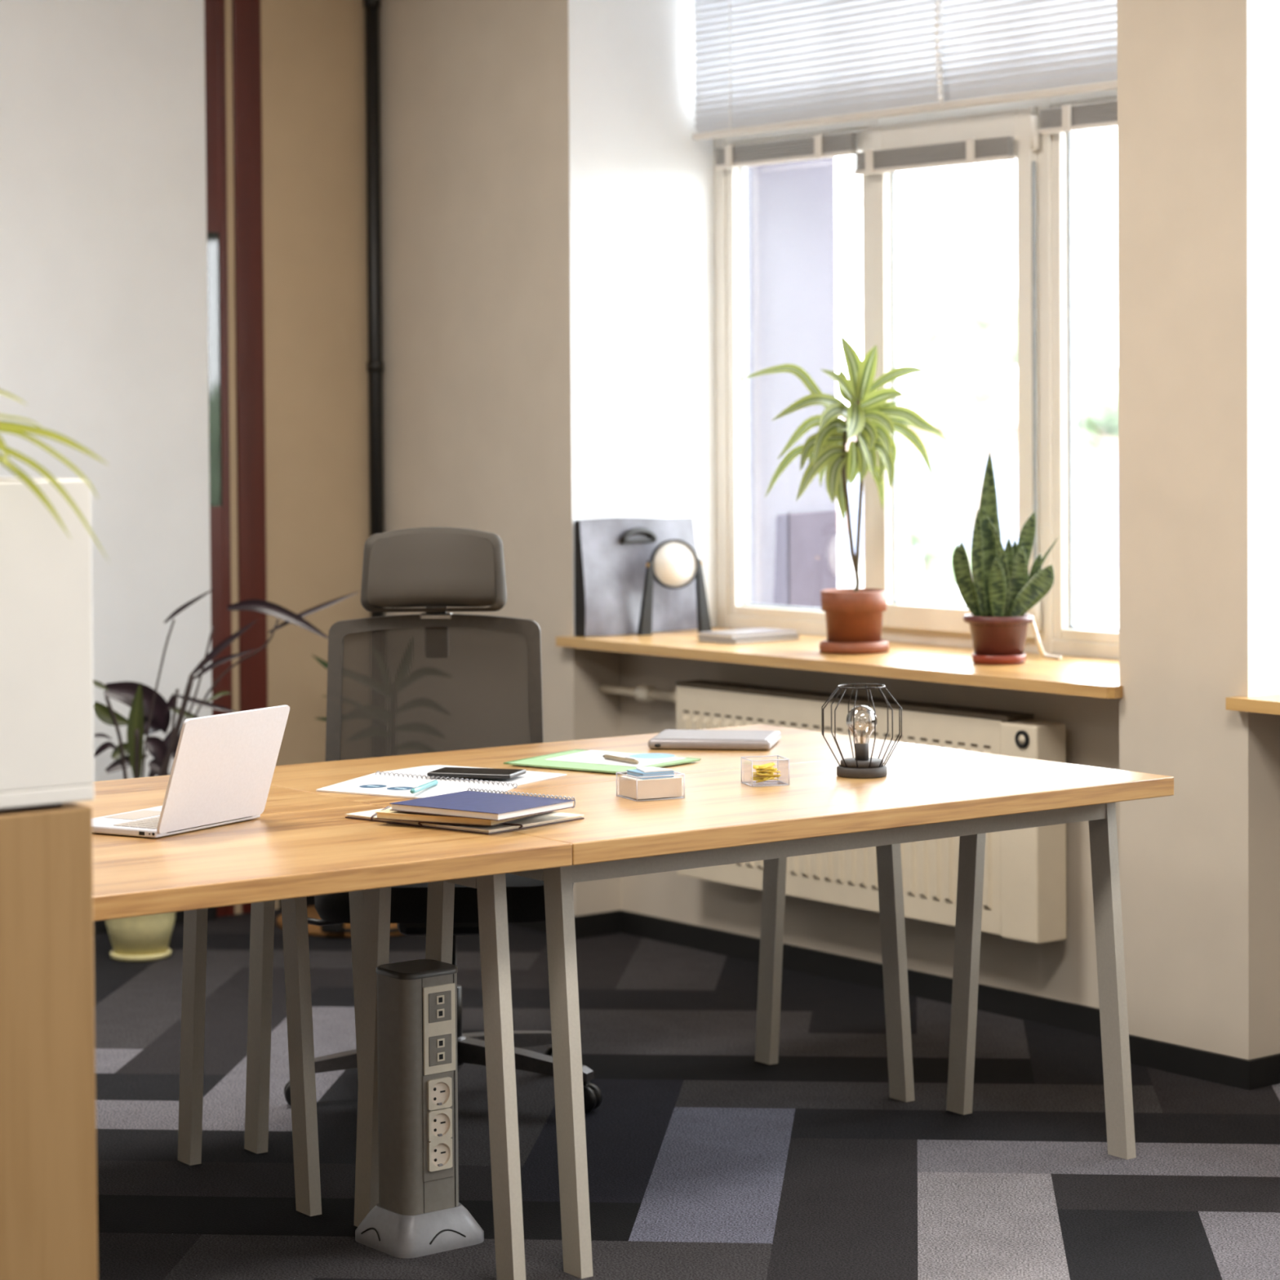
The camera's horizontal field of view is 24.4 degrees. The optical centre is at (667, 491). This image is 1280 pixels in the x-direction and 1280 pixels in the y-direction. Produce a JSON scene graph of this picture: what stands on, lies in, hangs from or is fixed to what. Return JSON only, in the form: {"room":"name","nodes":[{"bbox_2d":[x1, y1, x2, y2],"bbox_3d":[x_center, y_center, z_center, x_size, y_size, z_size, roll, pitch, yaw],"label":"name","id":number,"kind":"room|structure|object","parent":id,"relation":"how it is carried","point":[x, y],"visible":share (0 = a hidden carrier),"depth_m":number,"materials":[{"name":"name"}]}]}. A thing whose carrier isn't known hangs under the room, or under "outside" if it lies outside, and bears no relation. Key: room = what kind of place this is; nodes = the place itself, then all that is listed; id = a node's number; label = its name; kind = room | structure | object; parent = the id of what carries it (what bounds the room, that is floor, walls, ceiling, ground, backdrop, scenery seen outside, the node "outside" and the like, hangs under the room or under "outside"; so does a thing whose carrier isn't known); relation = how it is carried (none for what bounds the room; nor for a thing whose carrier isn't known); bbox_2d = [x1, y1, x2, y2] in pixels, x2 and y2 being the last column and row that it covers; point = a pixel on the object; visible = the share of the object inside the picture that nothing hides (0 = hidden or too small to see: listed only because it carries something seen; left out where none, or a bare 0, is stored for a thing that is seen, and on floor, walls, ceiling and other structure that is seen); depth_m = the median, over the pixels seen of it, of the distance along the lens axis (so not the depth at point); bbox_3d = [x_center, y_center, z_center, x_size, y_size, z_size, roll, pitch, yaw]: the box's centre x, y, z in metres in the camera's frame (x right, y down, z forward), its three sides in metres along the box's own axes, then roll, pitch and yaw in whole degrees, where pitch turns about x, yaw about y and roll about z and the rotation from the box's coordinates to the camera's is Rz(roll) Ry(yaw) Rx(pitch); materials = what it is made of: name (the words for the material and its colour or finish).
{"room":"office","nodes":[
{"label":"office","id":0,"kind":"room"},
{"bbox_2d":[0,0,370,914],"bbox_3d":[-4.705,-0.265,6.105,9.632,3.200,0.220,-2,2,-38],"label":"wall","id":1,"kind":"structure","parent":0,"point":[104,313],"depth_m":8.56,"materials":[{"name":"white paint"}]},
{"bbox_2d":[93,895,315,933],"bbox_3d":[-2.558,1.250,7.705,4.320,0.062,0.032,-2,2,-38],"label":"baseboard","id":2,"kind":"structure","parent":1,"relation":"attached to","point":[100,926],"depth_m":8.59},
{"bbox_2d":[204,0,267,916],"bbox_3d":[-1.270,-0.354,8.709,0.192,3.200,0.012,-2,2,-38],"label":"door","id":3,"kind":"structure","parent":1,"relation":"in","point":[246,14],"depth_m":8.71,"materials":[{"name":"red paint"}]},
{"bbox_2d":[363,0,384,617],"bbox_3d":[-0.886,-0.364,8.983,0.050,3.200,0.050,-2,2,-38],"label":"pipe","id":4,"kind":"object","parent":1,"relation":"attached to","point":[375,365],"visible":0.62,"depth_m":8.96,"materials":[{"name":"black metal"}]},
{"bbox_2d":[311,654,327,721],"bbox_3d":[-0.862,0.824,8.633,0.392,0.806,0.289,-2,2,-38],"label":"plant","id":5,"kind":"object","parent":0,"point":[324,664],"visible":0.02,"depth_m":8.65,"materials":[{"name":"green plant"}]},
{"bbox_2d":[93,905,1279,1279],"bbox_3d":[-1.070,1.418,1.873,9.794,0.001,11.220,-2,2,-38],"label":"floor","id":6,"kind":"structure","parent":0,"point":[707,1160],"depth_m":5.94,"materials":[{"name":"carpet"}]},
{"bbox_2d":[0,802,97,1279],"bbox_3d":[-1.306,0.890,3.510,1.180,0.976,0.420,-2,2,-38],"label":"base cabinet","id":7,"kind":"object","parent":6,"relation":"on","point":[48,1202],"visible":0.87,"depth_m":3.67,"materials":[{"name":"brown wood"}]},
{"bbox_2d":[0,477,93,812],"bbox_3d":[-1.305,0.198,3.494,1.172,0.408,0.416,-2,2,-38],"label":"planter box","id":8,"kind":"object","parent":7,"relation":"on","point":[46,747],"visible":0.92,"depth_m":3.65,"materials":[{"name":"laminate"}]},
{"bbox_2d":[0,389,110,563],"bbox_3d":[-0.857,-0.046,3.591,0.203,0.258,0.394,-2,2,-38],"label":"spider plant","id":9,"kind":"object","parent":8,"relation":"in","point":[17,428],"visible":1,"depth_m":3.55,"materials":[{"name":"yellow plant"}]},
{"bbox_2d":[71,774,369,1216],"bbox_3d":[-1.308,0.958,5.289,1.426,0.750,0.646,-1,2,-37],"label":"desk","id":10,"kind":"object","parent":6,"relation":"on","point":[113,797],"visible":0.31,"depth_m":5.48,"materials":[{"name":"brown wood"}]},
{"bbox_2d":[93,587,359,961],"bbox_3d":[-1.204,0.761,8.091,0.733,1.000,0.210,-1,1,-10],"label":"plant","id":11,"kind":"object","parent":6,"relation":"on","point":[144,938],"visible":0.66,"depth_m":8.06,"materials":[{"name":"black plant"}]},
{"bbox_2d":[92,804,572,1279],"bbox_3d":[-0.921,0.968,4.769,1.426,0.750,0.646,-1,2,-37],"label":"desk","id":12,"kind":"object","parent":6,"relation":"on","point":[270,857],"visible":0.8,"depth_m":4.96,"materials":[{"name":"brown wood"}]},
{"bbox_2d":[92,704,289,837],"bbox_3d":[-0.853,0.479,5.163,0.274,0.204,0.289,0,2,30],"label":"laptop","id":13,"kind":"object","parent":12,"relation":"on","point":[224,765],"visible":0.99,"depth_m":5.10,"materials":[{"name":"silver metal"}]},
{"bbox_2d":[345,805,584,834],"bbox_3d":[-0.361,0.572,5.237,0.362,0.011,0.252,1,2,40],"label":"folder","id":14,"kind":"object","parent":12,"relation":"on","point":[553,817],"visible":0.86,"depth_m":5.15,"materials":[{"name":"white paper"}]},
{"bbox_2d":[374,808,554,826],"bbox_3d":[-0.350,0.560,5.215,0.235,0.012,0.241,0,2,27],"label":"notebook","id":15,"kind":"object","parent":14,"relation":"on","point":[386,814],"visible":0.38,"depth_m":5.12,"materials":[{"name":"paper"}]},
{"bbox_2d":[389,787,575,821],"bbox_3d":[-0.321,0.544,5.170,0.244,0.021,0.218,1,2,36],"label":"spiral notebook","id":16,"kind":"object","parent":15,"relation":"on","point":[483,805],"visible":1,"depth_m":5.14,"materials":[{"name":"blue paper"}]},
{"bbox_2d":[276,906,403,937],"bbox_3d":[-0.873,1.237,8.591,0.516,0.018,0.516,-2,2,-38],"label":"round board","id":17,"kind":"object","parent":6,"relation":"on","point":[313,930],"visible":0.2,"depth_m":8.39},
{"bbox_2d":[320,923,399,933],"bbox_3d":[-0.823,1.215,8.341,0.296,0.035,0.145,-1,2,-32],"label":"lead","id":18,"kind":"object","parent":17,"relation":"on","point":[335,928],"visible":0.44,"depth_m":8.29,"materials":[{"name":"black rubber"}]},
{"bbox_2d":[355,959,484,1257],"bbox_3d":[-0.443,1.083,5.256,0.185,0.489,0.177,-2,2,-38],"label":"column","id":19,"kind":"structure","parent":6,"relation":"on","point":[419,1212],"depth_m":5.21,"materials":[{"name":"silver metal"}]},
{"bbox_2d":[426,1107,452,1142],"bbox_3d":[-0.401,1.112,5.212,0.049,0.053,0.005,-2,2,-38],"label":"socket","id":20,"kind":"object","parent":19,"relation":"attached to","point":[439,1120],"depth_m":5.21,"materials":[{"name":"beige plastic"}]},
{"bbox_2d":[426,1076,452,1110],"bbox_3d":[-0.401,1.057,5.211,0.049,0.053,0.005,-2,2,-38],"label":"socket","id":21,"kind":"object","parent":19,"relation":"attached to","point":[439,1089],"depth_m":5.21,"materials":[{"name":"beige plastic"}]},
{"bbox_2d":[427,1137,452,1171],"bbox_3d":[-0.400,1.165,5.214,0.049,0.053,0.005,-2,2,-38],"label":"socket","id":22,"kind":"object","parent":19,"relation":"attached to","point":[439,1149],"depth_m":5.21,"materials":[{"name":"beige plastic"}]},
{"bbox_2d":[284,527,602,1113],"bbox_3d":[-0.481,0.694,6.365,0.679,1.212,0.746,0,1,0],"label":"office chair","id":23,"kind":"object","parent":6,"relation":"on","point":[436,679],"visible":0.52,"depth_m":6.65,"materials":[{"name":"grey fabric"}]},
{"bbox_2d":[244,724,949,1153],"bbox_3d":[-0.163,0.928,6.140,1.426,0.750,0.646,-1,2,-37],"label":"desk","id":24,"kind":"object","parent":6,"relation":"on","point":[798,745],"visible":0.38,"depth_m":6.25,"materials":[{"name":"brown wood"}]},
{"bbox_2d":[315,764,567,798],"bbox_3d":[-0.439,0.560,5.750,0.375,0.010,0.516,0,2,20],"label":"paper sheets","id":25,"kind":"object","parent":24,"relation":"on","point":[396,783],"visible":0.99,"depth_m":5.72,"materials":[{"name":"white paper"}]},
{"bbox_2d":[409,779,438,793],"bbox_3d":[-0.460,0.557,5.612,0.010,0.016,0.191,0,1,10],"label":"pen","id":26,"kind":"object","parent":25,"relation":"on","point":[417,788],"visible":1,"depth_m":5.59,"materials":[{"name":"blue plastic"}]},
{"bbox_2d":[426,767,526,778],"bbox_3d":[-0.374,0.551,5.812,0.174,0.009,0.093,0,2,17],"label":"smartphone","id":27,"kind":"object","parent":25,"relation":"on","point":[464,772],"visible":1,"depth_m":5.79,"materials":[{"name":"black glass"}]},
{"bbox_2d":[503,749,701,773],"bbox_3d":[-0.140,0.551,6.077,0.344,0.006,0.298,1,2,35],"label":"folder","id":28,"kind":"object","parent":24,"relation":"on","point":[539,761],"visible":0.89,"depth_m":6.00,"materials":[{"name":"green paper"}]},
{"bbox_2d":[544,750,686,767],"bbox_3d":[-0.105,0.547,6.096,0.252,0.001,0.220,1,2,32],"label":"chart sheet","id":29,"kind":"object","parent":28,"relation":"on","point":[595,757],"visible":1,"depth_m":6.08,"materials":[{"name":"white paper"}]},
{"bbox_2d":[602,754,639,764],"bbox_3d":[-0.097,0.542,6.028,0.010,0.011,0.134,-1,2,-32],"label":"pen","id":30,"kind":"object","parent":29,"relation":"on","point":[628,760],"visible":1,"depth_m":6.02,"materials":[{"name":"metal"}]},
{"bbox_2d":[648,729,781,750],"bbox_3d":[0.102,0.533,6.382,0.262,0.024,0.207,0,1,9],"label":"closed laptop","id":31,"kind":"object","parent":24,"relation":"on","point":[731,740],"visible":1,"depth_m":6.30,"materials":[{"name":"silver plastic"}]},
{"bbox_2d":[373,748,1173,1278],"bbox_3d":[0.224,0.939,5.620,1.426,0.750,0.646,-1,2,-37],"label":"desk","id":32,"kind":"object","parent":6,"relation":"on","point":[721,820],"visible":0.76,"depth_m":5.50,"materials":[{"name":"brown wood"}]},
{"bbox_2d":[618,775,681,799],"bbox_3d":[-0.033,0.547,5.516,0.090,0.034,0.081,-1,2,-26],"label":"paper","id":33,"kind":"object","parent":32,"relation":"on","point":[669,787],"visible":0.93,"depth_m":5.48,"materials":[{"name":"beige paper"}]},
{"bbox_2d":[626,766,674,779],"bbox_3d":[-0.033,0.522,5.517,0.067,0.015,0.062,-1,2,-30],"label":"pile","id":34,"kind":"object","parent":33,"relation":"on","point":[646,771],"visible":1,"depth_m":5.50,"materials":[{"name":"blue"}]},
{"bbox_2d":[616,771,684,801],"bbox_3d":[-0.033,0.545,5.516,0.100,0.045,0.090,-1,2,-26],"label":"box","id":35,"kind":"object","parent":32,"relation":"on","point":[618,772],"visible":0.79,"depth_m":5.49,"materials":[{"name":"plastic"}]},
{"bbox_2d":[740,755,789,786],"bbox_3d":[0.187,0.536,5.700,0.076,0.051,0.068,-1,2,-17],"label":"box","id":36,"kind":"object","parent":32,"relation":"on","point":[741,757],"visible":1,"depth_m":5.69,"materials":[{"name":"plastic"}]},
{"bbox_2d":[751,775,769,778],"bbox_3d":[0.179,0.548,5.703,0.042,0.007,0.012,0,1,1],"label":"paper clip","id":37,"kind":"object","parent":36,"relation":"in","point":[753,777],"visible":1,"depth_m":5.70,"materials":[{"name":"yellow plastic"}]},
{"bbox_2d":[751,777,771,780],"bbox_3d":[0.181,0.552,5.699,0.042,0.004,0.013,0,1,5],"label":"paper clip","id":38,"kind":"object","parent":36,"relation":"in","point":[761,779],"visible":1,"depth_m":5.69,"materials":[{"name":"yellow plastic"}]},
{"bbox_2d":[756,772,771,775],"bbox_3d":[0.184,0.542,5.696,0.012,0.008,0.041,1,2,43],"label":"paper clip","id":39,"kind":"object","parent":36,"relation":"in","point":[758,773],"visible":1,"depth_m":5.69,"materials":[{"name":"yellow plastic"}]},
{"bbox_2d":[763,777,774,780],"bbox_3d":[0.195,0.549,5.697,0.013,0.006,0.042,1,2,33],"label":"paper clip","id":40,"kind":"object","parent":36,"relation":"in","point":[765,778],"visible":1,"depth_m":5.69,"materials":[{"name":"yellow plastic"}]},
{"label":"paper clip","id":41,"kind":"object","parent":40,"relation":"on","visible":0},
{"bbox_2d":[759,774,781,776],"bbox_3d":[0.197,0.545,5.701,0.042,0.005,0.012,0,1,3],"label":"paper clip","id":42,"kind":"object","parent":41,"relation":"on","point":[768,775],"visible":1,"depth_m":5.70,"materials":[{"name":"yellow plastic"}]},
{"label":"paper clip","id":43,"kind":"object","parent":36,"relation":"in","visible":0},
{"bbox_2d":[755,768,774,771],"bbox_3d":[0.188,0.535,5.698,0.042,0.006,0.012,-1,2,-21],"label":"paper clip","id":44,"kind":"object","parent":43,"relation":"on","point":[756,770],"visible":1,"depth_m":5.70,"materials":[{"name":"yellow plastic"}]},
{"bbox_2d":[756,767,775,769],"bbox_3d":[0.188,0.531,5.696,0.042,0.006,0.013,-1,2,-30],"label":"paper clip","id":45,"kind":"object","parent":44,"relation":"on","point":[757,767],"visible":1,"depth_m":5.69,"materials":[{"name":"yellow plastic"}]},
{"label":"paper clip","id":46,"kind":"object","parent":45,"relation":"on","visible":0},
{"bbox_2d":[758,762,774,767],"bbox_3d":[0.189,0.524,5.697,0.042,0.006,0.013,-2,2,-45],"label":"paper clip","id":47,"kind":"object","parent":46,"relation":"on","point":[770,763],"visible":1,"depth_m":5.69,"materials":[{"name":"yellow plastic"}]},
{"bbox_2d":[821,683,902,778],"bbox_3d":[0.380,0.469,5.821,0.159,0.177,0.159,-2,2,-38],"label":"lamp","id":48,"kind":"object","parent":32,"relation":"on","point":[860,766],"visible":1,"depth_m":5.80,"materials":[{"name":"metal"}]},
{"bbox_2d":[854,742,868,760],"bbox_3d":[0.381,0.510,5.822,0.027,0.033,0.027,-2,2,-38],"label":"socket","id":49,"kind":"object","parent":48,"relation":"attached to","point":[862,748],"depth_m":5.81,"materials":[{"name":"grey metal"}]},
{"bbox_2d":[378,0,1279,1059],"bbox_3d":[2.935,-0.290,5.020,0.986,3.200,11.420,-2,2,-38],"label":"wall","id":50,"kind":"structure","parent":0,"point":[548,243],"depth_m":8.28,"materials":[{"name":"beige paint"}]},
{"bbox_2d":[714,132,857,169],"bbox_3d":[0.322,-0.952,8.283,0.036,0.066,0.584,-2,2,-38],"label":"blind","id":51,"kind":"object","parent":50,"relation":"attached to","point":[820,146],"visible":1,"depth_m":8.26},
{"bbox_2d":[788,510,837,608],"bbox_3d":[0.432,0.216,8.827,0.191,0.317,0.006,-2,2,-38],"label":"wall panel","id":52,"kind":"object","parent":50,"relation":"attached to","point":[812,535],"visible":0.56,"depth_m":8.82,"materials":[{"name":"purple"}]},
{"bbox_2d":[599,679,1066,944],"bbox_3d":[0.346,0.780,7.640,0.107,0.526,1.772,-2,2,-38],"label":"radiator","id":53,"kind":"object","parent":50,"relation":"attached to","point":[1024,886],"visible":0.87,"depth_m":7.23,"materials":[{"name":"beige metal"}]},
{"bbox_2d":[675,679,1033,721],"bbox_3d":[0.445,0.525,7.520,0.090,0.012,1.256,-2,2,-38],"label":"grille","id":54,"kind":"object","parent":53,"relation":"attached to","point":[786,698],"depth_m":7.51,"materials":[{"name":"beige metal"}]},
{"bbox_2d":[555,80,1123,698],"bbox_3d":[0.578,-0.573,7.628,0.628,2.034,2.097,-2,2,-38],"label":"window","id":55,"kind":"structure","parent":50,"relation":"attached to","point":[927,642],"depth_m":7.70,"materials":[{"name":"white plastic"}]},
{"bbox_2d":[574,517,697,636],"bbox_3d":[-0.076,0.234,8.377,0.419,0.326,0.068,-2,2,-38],"label":"tote bag","id":56,"kind":"object","parent":55,"relation":"on","point":[611,554],"visible":0.91,"depth_m":8.32,"materials":[{"name":"grey fabric"}]},
{"bbox_2d":[636,538,711,635],"bbox_3d":[0.018,0.266,8.356,0.230,0.266,0.046,-1,2,-24],"label":"table lamp","id":57,"kind":"object","parent":55,"relation":"on","point":[673,564],"visible":1,"depth_m":8.35,"materials":[{"name":"black metal"}]},
{"bbox_2d":[697,635,799,644],"bbox_3d":[0.221,0.399,8.093,0.235,0.011,0.155,-2,2,-40],"label":"book","id":58,"kind":"object","parent":55,"relation":"on","point":[791,637],"visible":0.67,"depth_m":8.03,"materials":[{"name":"paper"}]},
{"bbox_2d":[697,627,798,639],"bbox_3d":[0.218,0.387,8.097,0.235,0.012,0.150,-2,2,-38],"label":"book","id":59,"kind":"object","parent":58,"relation":"on","point":[758,632],"visible":1,"depth_m":8.06,"materials":[{"name":"white paper"}]},
{"bbox_2d":[739,334,950,653],"bbox_3d":[0.486,0.002,7.683,0.543,0.821,0.290,-1,1,-15],"label":"dracaena","id":60,"kind":"object","parent":55,"relation":"on","point":[853,616],"visible":1,"depth_m":7.65,"materials":[{"name":"plant"}]},
{"bbox_2d":[820,588,887,642],"bbox_3d":[0.481,0.328,7.665,0.173,0.148,0.173,-2,2,-38],"label":"pot","id":61,"kind":"object","parent":60,"relation":"attached to","point":[851,615],"depth_m":7.60,"materials":[{"name":"ceramic"}]},
{"bbox_2d":[951,449,1059,664],"bbox_3d":[0.842,0.158,7.301,0.247,0.523,0.174,-1,2,-20],"label":"potted snake plant","id":62,"kind":"object","parent":55,"relation":"on","point":[1000,593],"visible":1,"depth_m":7.27,"materials":[{"name":"green plant"}]},
{"bbox_2d":[1030,620,1062,659],"bbox_3d":[0.933,0.369,7.410,0.073,0.102,0.094,-1,2,-15],"label":"cable","id":63,"kind":"object","parent":55,"relation":"on","point":[1036,635],"visible":0.97,"depth_m":7.39,"materials":[{"name":"white plastic"}]},
{"bbox_2d":[507,910,1279,1089],"bbox_3d":[2.622,1.287,4.796,0.174,0.062,11.432,-2,2,-38],"label":"baseboard","id":64,"kind":"structure","parent":50,"relation":"attached to","point":[1261,1072],"depth_m":7.35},
{"bbox_2d":[692,0,1117,139],"bbox_3d":[0.694,-1.292,7.692,0.067,0.601,2.002,-2,2,-38],"label":"window blind","id":65,"kind":"object","parent":50,"relation":"attached to","point":[757,62],"visible":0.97,"depth_m":7.86,"materials":[{"name":"white plastic"}]},
{"bbox_2d":[853,136,1014,175],"bbox_3d":[0.689,-0.882,7.783,0.036,0.066,0.586,-2,2,-38],"label":"blind","id":66,"kind":"object","parent":50,"relation":"attached to","point":[970,151],"visible":1,"depth_m":7.76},
{"bbox_2d":[1038,101,1117,133],"bbox_3d":[1.130,-0.932,7.266,0.036,0.066,0.600,-2,2,-38],"label":"blind","id":67,"kind":"object","parent":50,"relation":"attached to","point":[1068,117],"visible":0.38,"depth_m":7.39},
{"bbox_2d":[1225,693,1279,715],"bbox_3d":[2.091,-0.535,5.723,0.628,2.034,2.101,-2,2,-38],"label":"windowsill","id":68,"kind":"structure","parent":50,"relation":"attached to","point":[1269,704],"depth_m":6.33,"materials":[{"name":"brown wood"}]},
{"label":"outside","id":69,"kind":"structure","parent":0,"visible":0},
{"bbox_2d":[836,500,1119,628],"bbox_3d":[22.032,0.954,49.449,84.062,0.001,130.000,-2,2,-38],"label":"ground","id":70,"kind":"structure","parent":69,"point":[1096,592],"depth_m":39.90,"materials":[{"name":"white"}]},
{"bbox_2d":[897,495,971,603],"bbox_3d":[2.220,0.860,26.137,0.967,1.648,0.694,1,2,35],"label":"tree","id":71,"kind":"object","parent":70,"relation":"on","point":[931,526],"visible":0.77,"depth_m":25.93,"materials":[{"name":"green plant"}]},
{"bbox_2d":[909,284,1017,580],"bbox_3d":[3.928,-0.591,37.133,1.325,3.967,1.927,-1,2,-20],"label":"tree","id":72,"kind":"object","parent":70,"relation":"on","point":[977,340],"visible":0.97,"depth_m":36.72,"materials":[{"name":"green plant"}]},
{"bbox_2d":[838,376,1118,532],"bbox_3d":[8.278,-0.727,58.727,6.600,3.081,8.600,-2,2,-38],"label":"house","id":73,"kind":"structure","parent":70,"relation":"on","point":[952,415],"depth_m":57.55,"materials":[{"name":"white"}]},
{"bbox_2d":[844,454,1119,570],"bbox_3d":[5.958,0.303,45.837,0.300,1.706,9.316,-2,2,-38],"label":"building","id":74,"kind":"structure","parent":70,"relation":"on","point":[1095,477],"depth_m":46.40,"materials":[{"name":"white"}]},
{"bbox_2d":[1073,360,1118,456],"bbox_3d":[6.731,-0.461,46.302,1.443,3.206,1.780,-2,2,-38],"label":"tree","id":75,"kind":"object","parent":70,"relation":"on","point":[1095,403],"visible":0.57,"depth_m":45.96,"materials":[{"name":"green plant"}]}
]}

